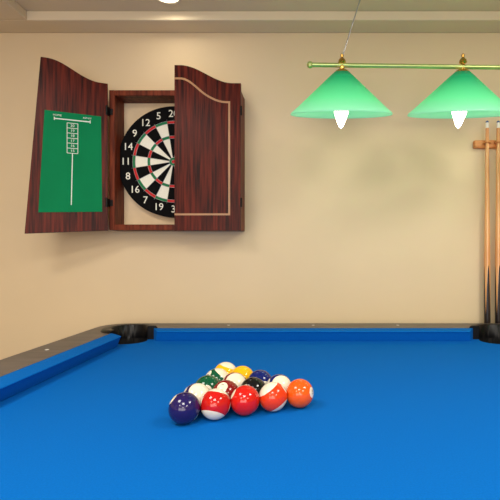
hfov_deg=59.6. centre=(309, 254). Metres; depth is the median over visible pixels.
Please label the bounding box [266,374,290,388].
ball
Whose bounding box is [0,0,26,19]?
trim
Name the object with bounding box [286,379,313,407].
ball
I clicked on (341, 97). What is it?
pendant light
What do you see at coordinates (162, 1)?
recessed light
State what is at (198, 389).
ball
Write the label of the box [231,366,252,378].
ball
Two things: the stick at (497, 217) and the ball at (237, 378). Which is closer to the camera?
the ball at (237, 378)
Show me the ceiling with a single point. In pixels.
(28, 5)
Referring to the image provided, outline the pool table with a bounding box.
[0,323,499,499]
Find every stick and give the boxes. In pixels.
[484,121,490,322]
[495,121,499,322]
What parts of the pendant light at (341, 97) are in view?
bulb, lamp shade, lamp shade, bulb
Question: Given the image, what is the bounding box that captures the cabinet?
[25,57,244,233]
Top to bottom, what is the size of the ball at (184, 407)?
0.057 m
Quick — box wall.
[0,33,499,359]
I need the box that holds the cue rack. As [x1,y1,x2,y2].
[473,140,499,148]
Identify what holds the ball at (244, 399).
on the pool table
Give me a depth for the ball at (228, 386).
0.86 m
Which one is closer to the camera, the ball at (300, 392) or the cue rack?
the ball at (300, 392)
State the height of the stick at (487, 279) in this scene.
1.611 m
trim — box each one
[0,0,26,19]
[0,11,499,32]
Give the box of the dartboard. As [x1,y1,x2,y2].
[120,106,173,217]
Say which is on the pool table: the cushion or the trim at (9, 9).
the cushion
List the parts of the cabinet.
door, door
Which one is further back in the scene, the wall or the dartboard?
the wall
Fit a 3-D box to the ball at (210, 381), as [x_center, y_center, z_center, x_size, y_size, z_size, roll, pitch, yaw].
[-0.218,0.284,0.913,0.057,0.057,0.057,0,0,26]
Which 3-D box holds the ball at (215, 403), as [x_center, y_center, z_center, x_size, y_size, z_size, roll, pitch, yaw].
[-0.180,0.284,0.821,0.057,0.057,0.057,0,0,21]
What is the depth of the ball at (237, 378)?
0.92 m
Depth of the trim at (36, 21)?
1.71 m
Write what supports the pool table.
on the floor
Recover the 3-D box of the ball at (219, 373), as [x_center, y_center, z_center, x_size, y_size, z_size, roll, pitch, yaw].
[-0.210,0.284,0.969,0.057,0.057,0.057,0,0,19]
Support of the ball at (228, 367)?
on the pool table
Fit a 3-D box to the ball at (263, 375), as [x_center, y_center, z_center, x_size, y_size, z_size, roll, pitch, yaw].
[-0.111,0.284,0.956,0.057,0.057,0.057,0,0,-30]
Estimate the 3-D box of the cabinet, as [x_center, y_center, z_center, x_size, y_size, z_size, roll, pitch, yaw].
[-0.667,-0.411,1.721,0.801,0.665,0.186,0,0,-8]
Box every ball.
[168,392,199,423]
[184,383,208,411]
[196,375,218,389]
[200,388,230,419]
[206,368,227,381]
[213,380,237,407]
[216,362,235,373]
[223,372,245,386]
[230,385,259,415]
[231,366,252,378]
[240,377,264,402]
[248,370,270,383]
[259,382,286,411]
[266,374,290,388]
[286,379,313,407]
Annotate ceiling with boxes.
[15,0,499,10]
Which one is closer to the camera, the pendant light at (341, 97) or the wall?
the pendant light at (341, 97)
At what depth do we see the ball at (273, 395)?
0.84 m
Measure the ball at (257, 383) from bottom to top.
0.057 m
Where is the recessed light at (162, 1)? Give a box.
[158,0,180,3]
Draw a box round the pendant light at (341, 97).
[290,0,499,127]

